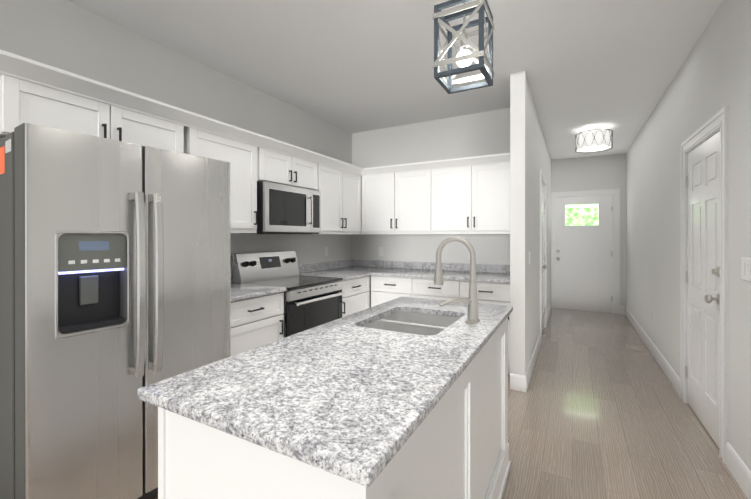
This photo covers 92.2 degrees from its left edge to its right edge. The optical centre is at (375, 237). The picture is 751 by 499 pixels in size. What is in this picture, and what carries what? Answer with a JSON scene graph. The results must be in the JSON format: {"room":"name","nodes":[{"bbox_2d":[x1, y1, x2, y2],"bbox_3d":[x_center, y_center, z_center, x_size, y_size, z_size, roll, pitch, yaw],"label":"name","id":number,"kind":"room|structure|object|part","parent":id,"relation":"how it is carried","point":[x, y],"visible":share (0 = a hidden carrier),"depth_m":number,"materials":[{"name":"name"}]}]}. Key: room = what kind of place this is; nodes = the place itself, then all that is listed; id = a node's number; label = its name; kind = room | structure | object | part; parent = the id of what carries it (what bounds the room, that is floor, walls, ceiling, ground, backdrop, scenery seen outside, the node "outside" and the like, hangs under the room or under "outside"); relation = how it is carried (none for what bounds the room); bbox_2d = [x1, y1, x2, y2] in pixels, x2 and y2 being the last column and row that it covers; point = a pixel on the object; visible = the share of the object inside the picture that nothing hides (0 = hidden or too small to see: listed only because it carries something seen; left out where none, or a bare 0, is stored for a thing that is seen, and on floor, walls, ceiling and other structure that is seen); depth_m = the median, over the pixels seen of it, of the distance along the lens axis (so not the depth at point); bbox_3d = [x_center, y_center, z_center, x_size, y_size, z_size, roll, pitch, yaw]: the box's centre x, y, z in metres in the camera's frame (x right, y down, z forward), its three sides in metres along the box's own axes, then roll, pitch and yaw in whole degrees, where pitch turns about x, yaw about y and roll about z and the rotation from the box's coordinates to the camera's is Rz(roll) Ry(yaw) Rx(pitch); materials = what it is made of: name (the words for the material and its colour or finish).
{"room":"kitchen","nodes":[
{"label":"kitchen","id":0,"kind":"room"},
{"bbox_2d":[0,0,351,271],"bbox_3d":[-2.168,-0.051,1.694,0.120,2.730,7.720,0,0,29],"label":"wall","id":1,"kind":"structure","parent":0,"point":[68,36],"depth_m":2.72,"materials":[{"name":"paint"}]},
{"bbox_2d":[0,53,187,153],"bbox_3d":[-1.654,-0.652,2.127,0.361,0.350,0.885,0,0,29],"label":"upper cabinet","id":2,"kind":"object","parent":1,"relation":"attached to","point":[31,93],"depth_m":1.91,"materials":[{"name":"white wood"}]},
{"bbox_2d":[188,113,259,232],"bbox_3d":[-1.277,-0.443,2.815,0.361,0.770,0.613,0,0,29],"label":"upper cabinet","id":3,"kind":"object","parent":1,"relation":"attached to","point":[207,139],"depth_m":2.80,"materials":[{"name":"white wood"}]},
{"bbox_2d":[260,137,319,190],"bbox_3d":[-0.937,-0.652,3.436,0.361,0.355,0.800,0,0,29],"label":"upper cabinet","id":4,"kind":"object","parent":1,"relation":"attached to","point":[280,163],"depth_m":3.30,"materials":[{"name":"white wood"}]},
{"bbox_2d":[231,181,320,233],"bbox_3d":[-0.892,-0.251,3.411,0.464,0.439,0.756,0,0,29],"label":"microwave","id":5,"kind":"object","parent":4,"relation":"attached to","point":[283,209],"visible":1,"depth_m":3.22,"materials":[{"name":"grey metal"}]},
{"bbox_2d":[324,247,327,255],"bbox_3d":[-0.603,0.173,4.417,0.008,0.118,0.075,0,0,29],"label":"outlet","id":6,"kind":"object","parent":1,"relation":"attached to","point":[325,251],"visible":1,"depth_m":4.41,"materials":[{"name":"white plastic"}]},
{"bbox_2d":[320,154,363,232],"bbox_3d":[-0.507,-0.446,4.159,0.422,0.770,0.876,0,0,29],"label":"upper cabinet","id":7,"kind":"object","parent":1,"relation":"attached to","point":[341,183],"depth_m":4.06,"materials":[{"name":"white wood"}]},
{"bbox_2d":[68,0,722,159],"bbox_3d":[0.138,-1.467,2.195,3.680,0.100,11.060,0,0,29],"label":"ceiling","id":8,"kind":"structure","parent":0,"point":[353,66],"depth_m":2.77,"materials":[{"name":"paint"}]},
{"bbox_2d":[433,0,493,93],"bbox_3d":[0.443,-1.096,1.801,0.248,0.639,0.248,0,0,29],"label":"pendant light","id":9,"kind":"object","parent":8,"relation":"hanging from","point":[464,58],"visible":1,"depth_m":1.75,"materials":[{"name":"metal"}]},
{"bbox_2d":[575,127,612,152],"bbox_3d":[2.850,-1.282,4.723,0.424,0.279,0.424,0,0,29],"label":"light","id":10,"kind":"object","parent":8,"relation":"attached to","point":[596,139],"visible":1,"depth_m":4.60,"materials":[{"name":"white glass"}]},
{"bbox_2d":[352,108,509,264],"bbox_3d":[0.664,-0.057,4.475,2.175,2.730,0.120,0,0,29],"label":"wall","id":11,"kind":"structure","parent":0,"point":[478,134],"depth_m":4.39,"materials":[{"name":"paint"}]},
{"bbox_2d":[379,247,383,255],"bbox_3d":[0.074,0.182,4.726,0.075,0.118,0.008,0,0,29],"label":"outlet","id":12,"kind":"object","parent":11,"relation":"attached to","point":[381,251],"visible":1,"depth_m":4.72,"materials":[{"name":"white plastic"}]},
{"bbox_2d":[364,161,435,232],"bbox_3d":[0.311,-0.442,4.359,0.981,0.760,0.419,0,0,29],"label":"upper cabinet","id":13,"kind":"object","parent":11,"relation":"attached to","point":[397,198],"depth_m":4.19,"materials":[{"name":"white wood"}]},
{"bbox_2d":[436,153,509,232],"bbox_3d":[1.077,-0.441,3.973,0.966,0.760,0.360,0,0,29],"label":"upper cabinet","id":14,"kind":"object","parent":11,"relation":"attached to","point":[467,195],"depth_m":3.79,"materials":[{"name":"white wood"}]},
{"bbox_2d":[153,308,747,498],"bbox_3d":[0.138,1.363,2.201,3.680,0.100,11.060,0,0,29],"label":"floor","id":15,"kind":"structure","parent":0,"point":[599,409],"depth_m":2.49,"materials":[{"name":"wood"}]},
{"bbox_2d":[0,123,230,498],"bbox_3d":[-1.404,0.425,1.961,0.870,1.777,0.909,0,0,33],"label":"fridge","id":16,"kind":"object","parent":15,"relation":"on","point":[115,275],"visible":1,"depth_m":1.59,"materials":[{"name":"grey metal"}]},
{"bbox_3d":[-1.285,0.399,1.598,0.133,1.680,0.421,0,0,33],"label":"door","id":17,"kind":"part","parent":16,"relation":"part of","materials":[{"name":"silver metal"}]},
{"bbox_3d":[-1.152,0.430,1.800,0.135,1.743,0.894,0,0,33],"label":"door","id":18,"kind":"part","parent":16,"relation":"part of","materials":[{"name":"silver metal"}]},
{"bbox_2d":[231,292,283,355],"bbox_3d":[-1.151,0.869,2.765,0.633,0.884,0.612,0,0,29],"label":"base cabinet","id":19,"kind":"object","parent":15,"relation":"on","point":[257,321],"depth_m":2.63,"materials":[{"name":"white wood"}]},
{"bbox_2d":[231,272,286,300],"bbox_3d":[-1.140,0.366,2.756,0.658,0.120,0.619,0,0,29],"label":"countertop","id":20,"kind":"structure","parent":19,"relation":"on","point":[239,291],"depth_m":2.75,"materials":[{"name":"white stone"}]},
{"bbox_2d":[232,251,344,337],"bbox_3d":[-0.767,0.728,3.345,0.723,1.165,0.764,0,0,29],"label":"range","id":21,"kind":"object","parent":15,"relation":"on","point":[310,302],"visible":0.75,"depth_m":3.24,"materials":[{"name":"silver metal"}]},
{"bbox_2d":[158,312,510,498],"bbox_3d":[0.094,0.872,1.514,0.662,0.885,1.626,0,0,29],"label":"kitchen island","id":22,"kind":"object","parent":15,"relation":"on","point":[460,449],"depth_m":0.94,"materials":[{"name":"white wood"}]},
{"bbox_2d":[137,297,512,491],"bbox_3d":[0.081,0.414,1.523,0.710,0.029,1.680,0,0,29],"label":"island countertop","id":23,"kind":"structure","parent":22,"relation":"on","point":[336,399],"depth_m":0.95,"materials":[{"name":"grey stone"}]},
{"bbox_2d":[361,308,460,335],"bbox_3d":[0.185,0.523,1.775,0.452,0.214,0.572,0,0,29],"label":"sink","id":24,"kind":"object","parent":23,"relation":"in","point":[401,319],"depth_m":1.95,"materials":[{"name":"silver metal"}]},
{"bbox_2d":[434,236,484,323],"bbox_3d":[0.373,0.196,1.726,0.224,0.404,0.234,0,0,29],"label":"faucet","id":25,"kind":"object","parent":23,"relation":"on","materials":[{"name":"silver metal"}]},
{"bbox_2d":[342,275,370,316],"bbox_3d":[-0.451,0.866,3.972,0.701,0.884,0.627,0,0,29],"label":"base cabinet","id":26,"kind":"object","parent":15,"relation":"on","point":[357,296],"depth_m":3.84,"materials":[{"name":"white wood"}]},
{"bbox_2d":[298,262,369,280],"bbox_3d":[-0.485,0.364,3.949,0.663,0.120,0.559,0,0,29],"label":"countertop","id":27,"kind":"structure","parent":26,"relation":"on","point":[347,269],"depth_m":4.17,"materials":[{"name":"white stone"}]},
{"bbox_2d":[371,275,418,306],"bbox_3d":[0.316,0.866,4.204,0.599,0.884,0.690,0,0,29],"label":"base cabinet","id":28,"kind":"object","parent":15,"relation":"on","point":[384,289],"depth_m":3.97,"materials":[{"name":"white wood"}]},
{"bbox_2d":[419,278,466,300],"bbox_3d":[0.764,0.866,3.997,0.637,0.884,0.623,0,0,29],"label":"base cabinet","id":29,"kind":"object","parent":15,"relation":"on","point":[450,289],"depth_m":3.68,"materials":[{"name":"white wood"}]},
{"bbox_2d":[467,281,509,374],"bbox_3d":[1.185,0.867,3.766,0.575,0.884,0.623,0,0,29],"label":"base cabinet","id":30,"kind":"object","parent":15,"relation":"on","point":[494,293],"depth_m":3.44,"materials":[{"name":"white wood"}]},
{"bbox_2d":[333,259,509,282],"bbox_3d":[0.473,0.363,4.127,2.171,0.120,0.673,0,0,29],"label":"countertop","id":31,"kind":"structure","parent":30,"relation":"on","point":[451,271],"depth_m":4.09,"materials":[{"name":"white stone"}]},
{"bbox_2d":[510,70,550,375],"bbox_3d":[2.204,-0.058,4.898,0.120,2.730,4.100,0,0,29],"label":"wall","id":32,"kind":"structure","parent":0,"point":[530,158],"depth_m":3.13,"materials":[{"name":"paint"}]},
{"bbox_2d":[523,334,540,391],"bbox_3d":[1.646,1.242,3.743,0.014,0.134,1.562,0,0,29],"label":"baseboard","id":33,"kind":"structure","parent":32,"relation":"attached to","point":[526,379],"depth_m":3.42,"materials":[{"name":"white wood"}]},
{"bbox_2d":[540,169,546,342],"bbox_3d":[2.212,0.237,4.894,0.137,2.140,1.000,0,0,29],"label":"door frame","id":34,"kind":"structure","parent":32,"relation":"attached to","point":[543,180],"depth_m":4.95,"materials":[{"name":"white wood"}]},
{"bbox_2d":[542,183,545,332],"bbox_3d":[2.270,0.284,4.871,0.102,2.022,0.804,0,0,29],"label":"hall door","id":35,"kind":"structure","parent":32,"relation":"in","point":[543,233],"depth_m":5.06,"materials":[{"name":"white wood"}]},
{"bbox_2d":[547,301,551,322],"bbox_3d":[2.875,1.238,5.987,0.014,0.134,1.546,0,0,29],"label":"baseboard","id":36,"kind":"structure","parent":32,"relation":"attached to","point":[550,306],"depth_m":6.00,"materials":[{"name":"white wood"}]},
{"bbox_2d":[551,153,625,305],"bbox_3d":[3.719,-0.062,6.473,1.265,2.730,0.120,0,0,29],"label":"wall","id":37,"kind":"structure","parent":0,"point":[601,172],"depth_m":6.30,"materials":[{"name":"paint"}]},
{"bbox_2d":[554,195,612,312],"bbox_3d":[3.689,0.286,6.444,0.914,2.034,0.161,0,0,29],"label":"front door","id":38,"kind":"structure","parent":37,"relation":"in","point":[583,253],"depth_m":6.42,"materials":[{"name":"white wood"}]},
{"bbox_2d":[551,189,619,313],"bbox_3d":[3.704,0.236,6.472,1.110,2.135,0.137,0,0,29],"label":"door frame","id":39,"kind":"structure","parent":37,"relation":"attached to","point":[615,193],"depth_m":6.20,"materials":[{"name":"white wood"}]},
{"bbox_2d":[626,0,750,470],"bbox_3d":[1.728,-0.051,1.396,0.120,2.730,10.940,0,0,29],"label":"wall","id":40,"kind":"structure","parent":0,"point":[712,78],"depth_m":2.72,"materials":[{"name":"paint"}]},
{"bbox_2d":[624,306,679,395],"bbox_3d":[3.367,1.241,4.538,0.020,0.134,3.618,0,0,29],"label":"baseboard","id":41,"kind":"structure","parent":40,"relation":"attached to","point":[672,376],"depth_m":3.79,"materials":[{"name":"white wood"}]},
{"bbox_2d":[685,131,719,448],"bbox_3d":[2.265,0.322,2.525,0.102,1.957,0.784,0,0,29],"label":"door","id":42,"kind":"structure","parent":40,"relation":"in","point":[702,367],"depth_m":2.48,"materials":[{"name":"white wood"}]},
{"bbox_2d":[680,105,728,463],"bbox_3d":[2.315,0.275,2.489,0.137,2.075,0.980,0,0,29],"label":"door frame","id":43,"kind":"structure","parent":40,"relation":"attached to","point":[718,121],"depth_m":2.15,"materials":[{"name":"white wood"}]},
{"bbox_2d":[725,442,750,498],"bbox_3d":[0.536,1.252,-0.639,0.014,0.134,6.216,0,0,29],"label":"baseboard","id":44,"kind":"structure","parent":40,"relation":"attached to","point":[738,469],"depth_m":1.92,"materials":[{"name":"white wood"}]},
{"bbox_2d":[741,257,750,281],"bbox_3d":[1.907,0.163,1.857,0.008,0.118,0.124,0,0,29],"label":"light switch","id":45,"kind":"object","parent":40,"relation":"attached to","point":[746,269],"visible":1,"depth_m":1.85,"materials":[{"name":"white plastic"}]}
]}

